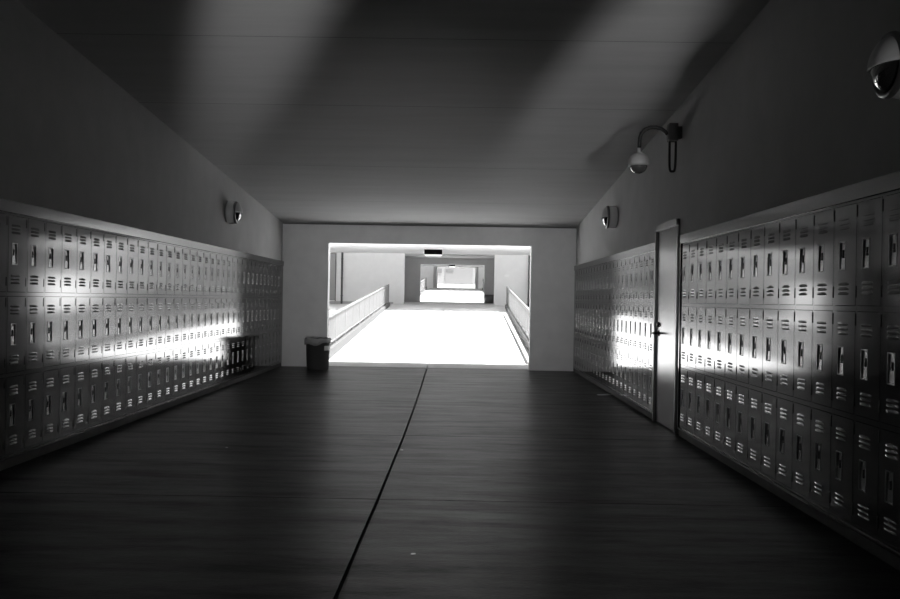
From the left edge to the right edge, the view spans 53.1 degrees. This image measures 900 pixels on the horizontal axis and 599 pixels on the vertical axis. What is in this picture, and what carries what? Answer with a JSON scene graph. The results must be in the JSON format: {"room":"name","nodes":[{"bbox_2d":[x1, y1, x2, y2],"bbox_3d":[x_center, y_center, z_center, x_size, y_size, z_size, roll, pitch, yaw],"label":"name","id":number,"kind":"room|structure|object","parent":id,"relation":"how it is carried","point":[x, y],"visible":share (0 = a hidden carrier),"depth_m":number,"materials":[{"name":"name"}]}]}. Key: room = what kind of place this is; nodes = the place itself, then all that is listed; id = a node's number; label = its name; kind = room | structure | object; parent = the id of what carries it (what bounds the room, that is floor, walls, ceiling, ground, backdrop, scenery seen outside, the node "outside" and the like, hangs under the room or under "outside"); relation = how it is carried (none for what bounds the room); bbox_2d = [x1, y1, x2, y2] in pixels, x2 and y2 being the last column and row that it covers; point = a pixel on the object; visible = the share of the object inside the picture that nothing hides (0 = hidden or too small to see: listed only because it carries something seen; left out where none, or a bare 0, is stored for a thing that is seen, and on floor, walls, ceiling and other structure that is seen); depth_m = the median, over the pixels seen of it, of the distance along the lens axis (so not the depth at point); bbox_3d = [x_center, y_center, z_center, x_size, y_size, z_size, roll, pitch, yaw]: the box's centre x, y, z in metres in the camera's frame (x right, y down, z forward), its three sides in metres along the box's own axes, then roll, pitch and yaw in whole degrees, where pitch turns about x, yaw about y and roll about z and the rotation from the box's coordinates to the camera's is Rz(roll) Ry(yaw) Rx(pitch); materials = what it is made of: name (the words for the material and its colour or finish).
{"room":"school corridor","nodes":[
{"label":"school corridor","id":0,"kind":"room"},
{"bbox_2d":[0,0,282,260],"bbox_3d":[-3.561,-0.989,5.671,0.480,4.516,23.280,1,0,0],"label":"wall","id":1,"kind":"structure","parent":0,"point":[73,140],"depth_m":8.36,"materials":[{"name":"paint"}]},
{"bbox_2d":[0,363,280,470],"bbox_3d":[-3.462,1.238,10.669,0.326,0.073,13.280,1,0,0],"label":"baseboard","id":2,"kind":"structure","parent":1,"relation":"attached to","point":[16,460],"depth_m":8.79,"materials":[{"name":"concrete"}]},
{"bbox_2d":[0,211,7,461],"bbox_3d":[-3.461,0.273,6.563,0.317,1.852,0.303,1,0,0],"label":"locker","id":3,"kind":"object","parent":2,"relation":"on","point":[3,215],"visible":1,"depth_m":6.67,"materials":[{"name":"metal"}]},
{"bbox_2d":[4,212,26,459],"bbox_3d":[-3.459,0.273,6.868,0.317,1.852,0.303,1,0,0],"label":"locker","id":4,"kind":"object","parent":2,"relation":"on","point":[17,224],"visible":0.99,"depth_m":6.86,"materials":[{"name":"metal"}]},
{"bbox_2d":[24,216,44,452],"bbox_3d":[-3.456,0.273,7.173,0.317,1.852,0.303,1,0,0],"label":"locker","id":5,"kind":"object","parent":2,"relation":"on","point":[34,275],"visible":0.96,"depth_m":7.16,"materials":[{"name":"metal"}]},
{"bbox_2d":[42,220,61,446],"bbox_3d":[-3.453,0.274,7.478,0.317,1.852,0.303,1,0,0],"label":"locker","id":6,"kind":"object","parent":2,"relation":"on","point":[53,230],"visible":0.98,"depth_m":7.47,"materials":[{"name":"metal"}]},
{"bbox_2d":[58,223,76,440],"bbox_3d":[-3.451,0.274,7.783,0.317,1.852,0.303,1,0,0],"label":"locker","id":7,"kind":"object","parent":2,"relation":"on","point":[69,232],"visible":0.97,"depth_m":7.77,"materials":[{"name":"metal"}]},
{"bbox_2d":[73,226,90,434],"bbox_3d":[-3.448,0.274,8.088,0.317,1.852,0.303,1,0,0],"label":"locker","id":8,"kind":"object","parent":2,"relation":"on","point":[83,262],"visible":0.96,"depth_m":8.08,"materials":[{"name":"metal"}]},
{"bbox_2d":[88,229,103,429],"bbox_3d":[-3.446,0.274,8.393,0.317,1.852,0.303,1,0,0],"label":"locker","id":9,"kind":"object","parent":2,"relation":"on","point":[97,236],"visible":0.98,"depth_m":8.38,"materials":[{"name":"metal"}]},
{"bbox_2d":[101,231,115,425],"bbox_3d":[-3.443,0.274,8.698,0.317,1.852,0.303,1,0,0],"label":"locker","id":10,"kind":"object","parent":2,"relation":"on","point":[109,278],"visible":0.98,"depth_m":8.69,"materials":[{"name":"metal"}]},
{"bbox_2d":[113,234,127,420],"bbox_3d":[-3.440,0.275,9.003,0.317,1.852,0.303,1,0,0],"label":"locker","id":11,"kind":"object","parent":2,"relation":"on","point":[121,240],"visible":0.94,"depth_m":8.99,"materials":[{"name":"metal"}]},
{"bbox_2d":[125,236,137,416],"bbox_3d":[-3.438,0.275,9.308,0.317,1.852,0.303,1,0,0],"label":"locker","id":12,"kind":"object","parent":2,"relation":"on","point":[132,256],"visible":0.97,"depth_m":9.30,"materials":[{"name":"metal"}]},
{"bbox_2d":[136,238,147,413],"bbox_3d":[-3.435,0.275,9.613,0.317,1.852,0.303,1,0,0],"label":"locker","id":13,"kind":"object","parent":2,"relation":"on","point":[142,294],"visible":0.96,"depth_m":9.60,"materials":[{"name":"metal"}]},
{"bbox_2d":[145,240,157,409],"bbox_3d":[-3.432,0.275,9.918,0.317,1.852,0.303,1,0,0],"label":"locker","id":14,"kind":"object","parent":2,"relation":"on","point":[152,245],"visible":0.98,"depth_m":9.91,"materials":[{"name":"metal"}]},
{"bbox_2d":[155,242,166,406],"bbox_3d":[-3.430,0.276,10.223,0.317,1.852,0.303,1,0,0],"label":"locker","id":15,"kind":"object","parent":2,"relation":"on","point":[162,247],"visible":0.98,"depth_m":10.21,"materials":[{"name":"metal"}]},
{"bbox_2d":[164,243,174,402],"bbox_3d":[-3.427,0.276,10.528,0.317,1.852,0.303,1,0,0],"label":"locker","id":16,"kind":"object","parent":2,"relation":"on","point":[170,254],"visible":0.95,"depth_m":10.52,"materials":[{"name":"metal"}]},
{"bbox_2d":[172,245,182,400],"bbox_3d":[-3.425,0.276,10.833,0.317,1.852,0.303,1,0,0],"label":"locker","id":17,"kind":"object","parent":2,"relation":"on","point":[178,249],"visible":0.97,"depth_m":10.82,"materials":[{"name":"metal"}]},
{"bbox_2d":[180,247,189,397],"bbox_3d":[-3.422,0.276,11.138,0.317,1.852,0.303,1,0,0],"label":"locker","id":18,"kind":"object","parent":2,"relation":"on","point":[186,251],"visible":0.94,"depth_m":11.13,"materials":[{"name":"metal"}]},
{"bbox_2d":[188,248,196,394],"bbox_3d":[-3.419,0.277,11.443,0.317,1.852,0.303,1,0,0],"label":"locker","id":19,"kind":"object","parent":2,"relation":"on","point":[193,252],"visible":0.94,"depth_m":11.43,"materials":[{"name":"metal"}]},
{"bbox_2d":[195,249,203,391],"bbox_3d":[-3.417,0.277,11.748,0.317,1.852,0.303,1,0,0],"label":"locker","id":20,"kind":"object","parent":2,"relation":"on","point":[200,253],"visible":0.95,"depth_m":11.74,"materials":[{"name":"metal"}]},
{"bbox_2d":[202,251,209,389],"bbox_3d":[-3.414,0.277,12.053,0.317,1.852,0.303,1,0,0],"label":"locker","id":21,"kind":"object","parent":2,"relation":"on","point":[206,277],"visible":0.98,"depth_m":12.05,"materials":[{"name":"metal"}]},
{"bbox_2d":[208,252,215,387],"bbox_3d":[-3.411,0.277,12.358,0.317,1.852,0.303,1,0,0],"label":"locker","id":22,"kind":"object","parent":2,"relation":"on","point":[211,358],"visible":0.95,"depth_m":12.35,"materials":[{"name":"metal"}]},
{"bbox_2d":[214,253,221,385],"bbox_3d":[-3.409,0.277,12.663,0.317,1.852,0.303,1,0,0],"label":"locker","id":23,"kind":"object","parent":2,"relation":"on","point":[218,256],"visible":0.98,"depth_m":12.65,"materials":[{"name":"metal"}]},
{"bbox_2d":[220,254,227,383],"bbox_3d":[-3.406,0.278,12.968,0.317,1.852,0.303,1,0,0],"label":"locker","id":24,"kind":"object","parent":2,"relation":"on","point":[224,257],"visible":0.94,"depth_m":12.96,"materials":[{"name":"metal"}]},
{"bbox_2d":[225,255,232,381],"bbox_3d":[-3.404,0.278,13.273,0.317,1.852,0.303,1,0,0],"label":"locker","id":25,"kind":"object","parent":2,"relation":"on","point":[230,258],"visible":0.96,"depth_m":13.26,"materials":[{"name":"metal"}]},
{"bbox_2d":[231,256,237,379],"bbox_3d":[-3.401,0.278,13.578,0.317,1.852,0.303,1,0,0],"label":"locker","id":26,"kind":"object","parent":2,"relation":"on","point":[235,259],"visible":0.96,"depth_m":13.57,"materials":[{"name":"metal"}]},
{"bbox_2d":[236,257,242,377],"bbox_3d":[-3.398,0.278,13.883,0.317,1.852,0.303,1,0,0],"label":"locker","id":27,"kind":"object","parent":2,"relation":"on","point":[240,260],"visible":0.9,"depth_m":13.88,"materials":[{"name":"metal"}]},
{"bbox_2d":[241,258,246,376],"bbox_3d":[-3.396,0.279,14.188,0.317,1.852,0.303,1,0,0],"label":"locker","id":28,"kind":"object","parent":2,"relation":"on","point":[244,265],"visible":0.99,"depth_m":14.18,"materials":[{"name":"metal"}]},
{"bbox_2d":[245,259,251,374],"bbox_3d":[-3.393,0.279,14.493,0.317,1.852,0.303,1,0,0],"label":"locker","id":29,"kind":"object","parent":2,"relation":"on","point":[249,263],"visible":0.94,"depth_m":14.48,"materials":[{"name":"metal"}]},
{"bbox_2d":[250,260,255,372],"bbox_3d":[-3.390,0.279,14.798,0.317,1.852,0.303,1,0,0],"label":"locker","id":30,"kind":"object","parent":2,"relation":"on","point":[253,266],"visible":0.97,"depth_m":14.79,"materials":[{"name":"metal"}]},
{"bbox_2d":[254,261,259,371],"bbox_3d":[-3.388,0.279,15.103,0.317,1.852,0.303,1,0,0],"label":"locker","id":31,"kind":"object","parent":2,"relation":"on","point":[257,274],"visible":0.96,"depth_m":15.09,"materials":[{"name":"metal"}]},
{"bbox_2d":[258,262,263,369],"bbox_3d":[-3.385,0.279,15.408,0.317,1.852,0.303,1,0,0],"label":"locker","id":32,"kind":"object","parent":2,"relation":"on","point":[261,263],"visible":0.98,"depth_m":15.40,"materials":[{"name":"metal"}]},
{"bbox_2d":[262,262,266,368],"bbox_3d":[-3.383,0.280,15.713,0.317,1.852,0.303,1,0,0],"label":"locker","id":33,"kind":"object","parent":2,"relation":"on","point":[265,264],"visible":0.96,"depth_m":15.71,"materials":[{"name":"metal"}]},
{"bbox_2d":[266,263,270,367],"bbox_3d":[-3.380,0.280,16.018,0.317,1.852,0.303,1,0,0],"label":"locker","id":34,"kind":"object","parent":2,"relation":"on","point":[268,264],"visible":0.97,"depth_m":16.01,"materials":[{"name":"metal"}]},
{"bbox_2d":[269,264,273,365],"bbox_3d":[-3.377,0.280,16.323,0.317,1.852,0.303,1,0,0],"label":"locker","id":35,"kind":"object","parent":2,"relation":"on","point":[272,265],"visible":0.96,"depth_m":16.31,"materials":[{"name":"metal"}]},
{"bbox_2d":[273,264,277,364],"bbox_3d":[-3.375,0.280,16.628,0.317,1.852,0.303,1,0,0],"label":"locker","id":36,"kind":"object","parent":2,"relation":"on","point":[275,266],"visible":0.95,"depth_m":16.62,"materials":[{"name":"metal"}]},
{"bbox_2d":[276,265,280,363],"bbox_3d":[-3.372,0.281,16.933,0.317,1.852,0.303,1,0,0],"label":"locker","id":37,"kind":"object","parent":2,"relation":"on","point":[279,266],"visible":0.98,"depth_m":16.93,"materials":[{"name":"metal"}]},
{"bbox_2d":[0,198,283,265],"bbox_3d":[-3.421,-0.700,10.670,0.344,0.099,13.280,1,0,0],"label":"trim","id":38,"kind":"structure","parent":1,"relation":"attached to","point":[6,205],"depth_m":8.69,"materials":[{"name":"metal"}]},
{"bbox_2d":[225,201,242,223],"bbox_3d":[-3.146,-1.272,13.178,0.213,0.338,0.332,1,0,0],"label":"wall lamp","id":39,"kind":"object","parent":1,"relation":"attached to","point":[233,210],"visible":1,"depth_m":13.06,"materials":[{"name":"silver metal"}]},
{"bbox_2d":[17,0,769,227],"bbox_3d":[-0.475,-2.482,5.771,6.600,2.126,23.530,1,0,0],"label":"ceiling","id":40,"kind":"structure","parent":0,"point":[456,113],"depth_m":8.80,"materials":[{"name":"paint"}]},
{"bbox_2d":[281,224,575,370],"bbox_3d":[-0.416,-0.041,17.409,6.600,2.738,0.250,1,0,0],"label":"wall","id":41,"kind":"structure","parent":0,"point":[306,247],"depth_m":17.29,"materials":[{"name":"grey paint"}]},
{"bbox_2d":[279,266,282,362],"bbox_3d":[-3.383,0.280,17.198,0.320,1.849,0.222,1,0,0],"label":"trim","id":42,"kind":"structure","parent":41,"relation":"attached to","point":[281,295],"depth_m":17.19,"materials":[{"name":"metal"}]},
{"bbox_2d":[405,257,493,302],"bbox_3d":[-0.031,-1.397,57.654,6.300,3.288,0.299,1,0,0],"label":"wall","id":43,"kind":"structure","parent":0,"point":[412,265],"depth_m":57.52,"materials":[{"name":"grey paint"}]},
{"bbox_2d":[0,366,899,598],"bbox_3d":[-0.470,1.421,5.768,6.460,0.200,23.530,1,0,0],"label":"floor","id":44,"kind":"structure","parent":0,"point":[500,483],"depth_m":5.72,"materials":[{"name":"wood"}]},
{"bbox_2d":[304,337,331,369],"bbox_3d":[-2.461,1.004,16.740,0.510,0.581,0.513,1,0,0],"label":"trash can","id":45,"kind":"object","parent":44,"relation":"on","point":[317,349],"visible":1,"depth_m":16.56,"materials":[{"name":"grey plastic"}]},
{"bbox_2d":[405,253,494,258],"bbox_3d":[-0.012,-3.443,55.955,6.300,1.599,3.100,1,0,0],"label":"ceiling","id":46,"kind":"structure","parent":0,"point":[410,255],"depth_m":54.97,"materials":[{"name":"grey paint"}]},
{"bbox_2d":[576,0,899,264],"bbox_3d":[2.558,-0.887,5.619,0.480,4.516,23.280,1,0,0],"label":"wall","id":47,"kind":"structure","parent":0,"point":[791,111],"depth_m":6.54,"materials":[{"name":"paint"}]},
{"bbox_2d":[601,206,617,228],"bbox_3d":[2.279,-1.182,12.932,0.213,0.338,0.332,1,0,0],"label":"security camera","id":48,"kind":"object","parent":47,"relation":"attached to","point":[609,215],"visible":1,"depth_m":12.81,"materials":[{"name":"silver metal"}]},
{"bbox_2d":[573,368,651,418],"bbox_3d":[2.497,1.339,13.731,0.326,0.073,7.055,1,0,0],"label":"baseboard","id":49,"kind":"structure","parent":47,"relation":"attached to","point":[640,409],"depth_m":12.48,"materials":[{"name":"concrete"}]},
{"bbox_2d":[573,270,576,367],"bbox_3d":[2.521,0.378,17.046,0.317,1.852,0.303,1,0,0],"label":"locker","id":50,"kind":"object","parent":49,"relation":"on","point":[575,309],"visible":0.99,"depth_m":17.04,"materials":[{"name":"metal"}]},
{"bbox_2d":[575,270,578,369],"bbox_3d":[2.519,0.378,16.741,0.317,1.852,0.303,1,0,0],"label":"locker","id":51,"kind":"object","parent":49,"relation":"on","point":[577,316],"visible":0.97,"depth_m":16.73,"materials":[{"name":"metal"}]},
{"bbox_2d":[577,269,581,370],"bbox_3d":[2.516,0.378,16.436,0.317,1.852,0.303,1,0,0],"label":"locker","id":52,"kind":"object","parent":49,"relation":"on","point":[580,270],"visible":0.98,"depth_m":16.43,"materials":[{"name":"metal"}]},
{"bbox_2d":[579,269,583,371],"bbox_3d":[2.513,0.378,16.131,0.317,1.852,0.303,1,0,0],"label":"locker","id":53,"kind":"object","parent":49,"relation":"on","point":[582,283],"visible":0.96,"depth_m":16.12,"materials":[{"name":"metal"}]},
{"bbox_2d":[582,268,586,373],"bbox_3d":[2.511,0.378,15.826,0.317,1.852,0.303,1,0,0],"label":"locker","id":54,"kind":"object","parent":49,"relation":"on","point":[585,269],"visible":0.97,"depth_m":15.82,"materials":[{"name":"metal"}]},
{"bbox_2d":[584,267,588,374],"bbox_3d":[2.508,0.377,15.521,0.317,1.852,0.303,1,0,0],"label":"locker","id":55,"kind":"object","parent":49,"relation":"on","point":[587,271],"visible":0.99,"depth_m":15.51,"materials":[{"name":"metal"}]},
{"bbox_2d":[587,267,591,376],"bbox_3d":[2.506,0.377,15.216,0.317,1.852,0.303,1,0,0],"label":"locker","id":56,"kind":"object","parent":49,"relation":"on","point":[590,268],"visible":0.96,"depth_m":15.20,"materials":[{"name":"metal"}]},
{"bbox_2d":[589,266,594,377],"bbox_3d":[2.503,0.377,14.911,0.317,1.852,0.303,1,0,0],"label":"locker","id":57,"kind":"object","parent":49,"relation":"on","point":[593,267],"visible":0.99,"depth_m":14.91,"materials":[{"name":"metal"}]},
{"bbox_2d":[592,265,596,379],"bbox_3d":[2.500,0.377,14.606,0.317,1.852,0.303,1,0,0],"label":"locker","id":58,"kind":"object","parent":49,"relation":"on","point":[595,269],"visible":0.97,"depth_m":14.60,"materials":[{"name":"metal"}]},
{"bbox_2d":[595,265,599,381],"bbox_3d":[2.498,0.376,14.301,0.317,1.852,0.303,1,0,0],"label":"locker","id":59,"kind":"object","parent":49,"relation":"on","point":[598,266],"visible":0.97,"depth_m":14.29,"materials":[{"name":"metal"}]},
{"bbox_2d":[598,264,603,383],"bbox_3d":[2.495,0.376,13.996,0.317,1.852,0.303,1,0,0],"label":"locker","id":60,"kind":"object","parent":49,"relation":"on","point":[601,265],"visible":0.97,"depth_m":13.98,"materials":[{"name":"metal"}]},
{"bbox_2d":[601,263,606,384],"bbox_3d":[2.492,0.376,13.691,0.317,1.852,0.303,1,0,0],"label":"locker","id":61,"kind":"object","parent":49,"relation":"on","point":[605,264],"visible":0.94,"depth_m":13.68,"materials":[{"name":"metal"}]},
{"bbox_2d":[604,262,609,386],"bbox_3d":[2.490,0.376,13.386,0.317,1.852,0.303,1,0,0],"label":"locker","id":62,"kind":"object","parent":49,"relation":"on","point":[608,263],"visible":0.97,"depth_m":13.38,"materials":[{"name":"metal"}]},
{"bbox_2d":[607,261,613,388],"bbox_3d":[2.487,0.376,13.081,0.317,1.852,0.303,1,0,0],"label":"locker","id":63,"kind":"object","parent":49,"relation":"on","point":[612,262],"visible":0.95,"depth_m":13.07,"materials":[{"name":"metal"}]},
{"bbox_2d":[611,260,617,391],"bbox_3d":[2.485,0.375,12.776,0.317,1.852,0.303,1,0,0],"label":"locker","id":64,"kind":"object","parent":49,"relation":"on","point":[616,261],"visible":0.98,"depth_m":12.77,"materials":[{"name":"metal"}]},
{"bbox_2d":[615,259,621,393],"bbox_3d":[2.482,0.375,12.471,0.317,1.852,0.303,1,0,0],"label":"locker","id":65,"kind":"object","parent":49,"relation":"on","point":[620,260],"visible":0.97,"depth_m":12.46,"materials":[{"name":"metal"}]},
{"bbox_2d":[619,258,625,395],"bbox_3d":[2.479,0.375,12.166,0.317,1.852,0.303,1,0,0],"label":"locker","id":66,"kind":"object","parent":49,"relation":"on","point":[623,269],"visible":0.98,"depth_m":12.16,"materials":[{"name":"metal"}]},
{"bbox_2d":[623,257,629,398],"bbox_3d":[2.477,0.375,11.861,0.317,1.852,0.303,1,0,0],"label":"locker","id":67,"kind":"object","parent":49,"relation":"on","point":[627,277],"visible":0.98,"depth_m":11.85,"materials":[{"name":"metal"}]},
{"bbox_2d":[627,256,634,401],"bbox_3d":[2.474,0.374,11.556,0.317,1.852,0.303,1,0,0],"label":"locker","id":68,"kind":"object","parent":49,"relation":"on","point":[632,259],"visible":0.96,"depth_m":11.54,"materials":[{"name":"metal"}]},
{"bbox_2d":[632,255,639,403],"bbox_3d":[2.471,0.374,11.251,0.317,1.852,0.303,1,0,0],"label":"locker","id":69,"kind":"object","parent":49,"relation":"on","point":[637,257],"visible":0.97,"depth_m":11.24,"materials":[{"name":"metal"}]},
{"bbox_2d":[636,253,644,406],"bbox_3d":[2.469,0.374,10.946,0.317,1.852,0.303,1,0,0],"label":"locker","id":70,"kind":"object","parent":49,"relation":"on","point":[642,256],"visible":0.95,"depth_m":10.94,"materials":[{"name":"metal"}]},
{"bbox_2d":[641,252,649,409],"bbox_3d":[2.466,0.374,10.641,0.317,1.852,0.303,1,0,0],"label":"locker","id":71,"kind":"object","parent":49,"relation":"on","point":[647,255],"visible":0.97,"depth_m":10.63,"materials":[{"name":"metal"}]},
{"bbox_2d":[647,251,654,412],"bbox_3d":[2.464,0.373,10.336,0.317,1.852,0.303,1,0,0],"label":"locker","id":72,"kind":"object","parent":49,"relation":"on","point":[652,254],"visible":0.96,"depth_m":10.36,"materials":[{"name":"metal"}]},
{"bbox_2d":[574,243,654,270],"bbox_3d":[2.521,-0.599,13.722,0.344,0.099,7.075,1,0,0],"label":"trim","id":73,"kind":"structure","parent":47,"relation":"attached to","point":[650,247],"depth_m":12.42,"materials":[{"name":"metal"}]},
{"bbox_2d":[628,123,681,173],"bbox_3d":[2.090,-1.536,9.174,0.537,0.518,0.210,1,0,0],"label":"security camera","id":74,"kind":"object","parent":47,"relation":"attached to","point":[638,162],"visible":1,"depth_m":9.14,"materials":[{"name":"grey paint"}]},
{"bbox_2d":[652,218,679,433],"bbox_3d":[2.318,0.272,9.666,0.169,2.195,0.988,1,0,0],"label":"door","id":75,"kind":"structure","parent":47,"relation":"in","point":[665,332],"depth_m":9.63,"materials":[{"name":"metal"}]},
{"bbox_2d":[677,244,681,428],"bbox_3d":[2.460,0.372,9.019,0.332,1.849,0.028,1,0,0],"label":"trim","id":76,"kind":"structure","parent":47,"relation":"attached to","point":[680,244],"depth_m":9.01,"materials":[{"name":"metal"}]},
{"bbox_2d":[679,430,899,570],"bbox_3d":[2.435,1.333,6.425,0.326,0.073,5.215,1,0,0],"label":"baseboard","id":77,"kind":"structure","parent":47,"relation":"attached to","point":[874,549],"depth_m":5.70,"materials":[{"name":"concrete"}]},
{"bbox_2d":[678,242,689,432],"bbox_3d":[2.451,0.372,8.851,0.317,1.852,0.303,1,0,0],"label":"locker","id":78,"kind":"object","parent":77,"relation":"on","point":[686,246],"visible":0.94,"depth_m":8.84,"materials":[{"name":"metal"}]},
{"bbox_2d":[686,240,697,437],"bbox_3d":[2.448,0.372,8.546,0.317,1.852,0.303,1,0,0],"label":"locker","id":79,"kind":"object","parent":77,"relation":"on","point":[693,266],"visible":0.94,"depth_m":8.54,"materials":[{"name":"metal"}]},
{"bbox_2d":[694,238,706,442],"bbox_3d":[2.446,0.372,8.241,0.317,1.852,0.303,1,0,0],"label":"locker","id":80,"kind":"object","parent":77,"relation":"on","point":[702,243],"visible":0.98,"depth_m":8.23,"materials":[{"name":"metal"}]},
{"bbox_2d":[703,235,716,447],"bbox_3d":[2.443,0.372,7.936,0.317,1.852,0.303,1,0,0],"label":"locker","id":81,"kind":"object","parent":77,"relation":"on","point":[711,241],"visible":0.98,"depth_m":7.93,"materials":[{"name":"metal"}]},
{"bbox_2d":[712,233,727,454],"bbox_3d":[2.440,0.371,7.630,0.317,1.852,0.303,1,0,0],"label":"locker","id":82,"kind":"object","parent":77,"relation":"on","point":[722,239],"visible":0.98,"depth_m":7.62,"materials":[{"name":"metal"}]},
{"bbox_2d":[723,230,738,460],"bbox_3d":[2.438,0.371,7.326,0.317,1.852,0.303,1,0,0],"label":"locker","id":83,"kind":"object","parent":77,"relation":"on","point":[733,237],"visible":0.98,"depth_m":7.32,"materials":[{"name":"metal"}]},
{"bbox_2d":[734,227,751,467],"bbox_3d":[2.435,0.371,7.021,0.317,1.852,0.303,1,0,0],"label":"locker","id":84,"kind":"object","parent":77,"relation":"on","point":[745,235],"visible":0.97,"depth_m":7.01,"materials":[{"name":"metal"}]},
{"bbox_2d":[746,223,764,475],"bbox_3d":[2.433,0.371,6.716,0.317,1.852,0.303,1,0,0],"label":"locker","id":85,"kind":"object","parent":77,"relation":"on","point":[758,231],"visible":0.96,"depth_m":6.71,"materials":[{"name":"metal"}]},
{"bbox_2d":[760,219,779,484],"bbox_3d":[2.430,0.370,6.411,0.317,1.852,0.303,1,0,0],"label":"locker","id":86,"kind":"object","parent":77,"relation":"on","point":[772,229],"visible":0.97,"depth_m":6.40,"materials":[{"name":"metal"}]},
{"bbox_2d":[775,215,796,493],"bbox_3d":[2.427,0.370,6.106,0.317,1.852,0.303,1,0,0],"label":"locker","id":87,"kind":"object","parent":77,"relation":"on","point":[788,226],"visible":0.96,"depth_m":6.10,"materials":[{"name":"metal"}]},
{"bbox_2d":[791,211,814,504],"bbox_3d":[2.425,0.370,5.801,0.317,1.852,0.303,1,0,0],"label":"locker","id":88,"kind":"object","parent":77,"relation":"on","point":[805,240],"visible":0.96,"depth_m":5.79,"materials":[{"name":"metal"}]},
{"bbox_2d":[809,205,835,516],"bbox_3d":[2.422,0.370,5.496,0.317,1.852,0.303,1,0,0],"label":"locker","id":89,"kind":"object","parent":77,"relation":"on","point":[824,255],"visible":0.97,"depth_m":5.49,"materials":[{"name":"metal"}]},
{"bbox_2d":[829,200,857,528],"bbox_3d":[2.419,0.370,5.191,0.317,1.852,0.303,1,0,0],"label":"locker","id":90,"kind":"object","parent":77,"relation":"on","point":[846,214],"visible":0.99,"depth_m":5.18,"materials":[{"name":"metal"}]},
{"bbox_2d":[851,193,883,543],"bbox_3d":[2.417,0.369,4.886,0.317,1.852,0.303,1,0,0],"label":"locker","id":91,"kind":"object","parent":77,"relation":"on","point":[870,209],"visible":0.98,"depth_m":4.88,"materials":[{"name":"metal"}]},
{"bbox_2d":[877,189,899,557],"bbox_3d":[2.414,0.369,4.581,0.317,1.852,0.303,1,0,0],"label":"locker","id":92,"kind":"object","parent":77,"relation":"on","point":[889,488],"visible":1,"depth_m":4.63,"materials":[{"name":"metal"}]},
{"bbox_2d":[680,171,899,243],"bbox_3d":[2.458,-0.605,6.429,0.344,0.099,5.220,1,0,0],"label":"trim","id":93,"kind":"structure","parent":47,"relation":"attached to","point":[890,182],"depth_m":5.75,"materials":[{"name":"metal"}]},
{"bbox_2d":[867,31,899,100],"bbox_3d":[2.206,-1.163,4.482,0.213,0.338,0.332,1,0,0],"label":"security camera","id":94,"kind":"object","parent":47,"relation":"attached to","point":[883,66],"visible":1,"depth_m":4.42,"materials":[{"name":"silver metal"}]},
{"label":"outside","id":95,"kind":"structure","parent":0,"visible":0},
{"bbox_2d":[330,252,527,304],"bbox_3d":[0.497,-1.658,54.549,32.000,5.153,0.300,1,0,0],"label":"wall","id":96,"kind":"structure","parent":95,"point":[364,274],"depth_m":54.44,"materials":[{"name":"white paint"}]},
{"bbox_2d":[330,253,336,300],"bbox_3d":[-7.151,-1.360,54.439,0.520,2.903,0.049,1,0,0],"label":"window","id":97,"kind":"structure","parent":96,"relation":"in","point":[332,255],"depth_m":54.44,"materials":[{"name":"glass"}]},
{"bbox_2d":[340,252,342,303],"bbox_3d":[-6.532,-1.294,54.379,0.149,3.113,0.149,1,0,0],"label":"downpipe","id":98,"kind":"object","parent":96,"relation":"attached to","point":[341,295],"visible":1,"depth_m":54.33,"materials":[{"name":"grey metal"}]},
{"bbox_2d":[330,244,529,254],"bbox_3d":[0.470,-2.913,49.050,32.000,0.350,10.699,1,0,0],"label":"ceiling","id":99,"kind":"structure","parent":96,"relation":"attached to","point":[351,248],"depth_m":49.58,"materials":[{"name":"white paint"}]},
{"bbox_2d":[424,249,441,256],"bbox_3d":[-0.927,-2.576,50.012,1.019,0.370,0.640,1,0,0],"label":"ceiling lamp","id":100,"kind":"object","parent":99,"relation":"hanging from","point":[427,252],"visible":1,"depth_m":49.71,"materials":[{"name":"black"}]},
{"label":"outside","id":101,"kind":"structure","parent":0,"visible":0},
{"bbox_2d":[421,266,483,288],"bbox_3d":[0.872,-3.228,95.148,36.000,4.751,0.300,1,0,0],"label":"wall","id":102,"kind":"structure","parent":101,"point":[426,271],"depth_m":95.03,"materials":[{"name":"white paint"}]},
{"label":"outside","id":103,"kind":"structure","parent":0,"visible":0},
{"bbox_2d":[433,266,477,288],"bbox_3d":[0.631,-2.411,96.655,4.760,2.511,2.690,1,0,0],"label":"wall","id":104,"kind":"structure","parent":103,"point":[435,270],"depth_m":95.33,"materials":[{"name":"grey paint"}]},
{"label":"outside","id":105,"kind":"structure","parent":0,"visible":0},
{"bbox_2d":[329,304,433,367],"bbox_3d":[0.823,-1.007,93.767,120.000,5.724,152.460,1,0,0],"label":"ground","id":106,"kind":"structure","parent":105,"point":[332,307],"depth_m":48.68,"materials":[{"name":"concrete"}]},
{"bbox_2d":[329,284,528,368],"bbox_3d":[0.482,-0.297,67.719,8.212,3.451,100.360,1,0,0],"label":"walkway","id":107,"kind":"structure","parent":106,"relation":"on","point":[464,331],"depth_m":26.06,"materials":[{"name":"concrete"}]},
{"bbox_2d":[329,284,389,359],"bbox_3d":[-3.030,0.209,34.327,0.220,2.129,32.028,1,0,-2],"label":"railing","id":108,"kind":"object","parent":107,"relation":"on","point":[347,322],"visible":0.95,"depth_m":26.19,"materials":[{"name":"concrete"}]},
{"bbox_2d":[505,286,528,350],"bbox_3d":[2.523,0.305,34.129,0.220,2.120,31.723,1,0,2],"label":"railing","id":109,"kind":"object","parent":107,"relation":"on","point":[518,311],"visible":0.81,"depth_m":30.24,"materials":[{"name":"concrete"}]},
{"bbox_2d":[437,267,474,284],"bbox_3d":[1.106,-3.985,120.938,40.000,5.000,6.120,1,0,0],"label":"building","id":110,"kind":"structure","parent":106,"relation":"on","point":[445,275],"depth_m":117.92,"materials":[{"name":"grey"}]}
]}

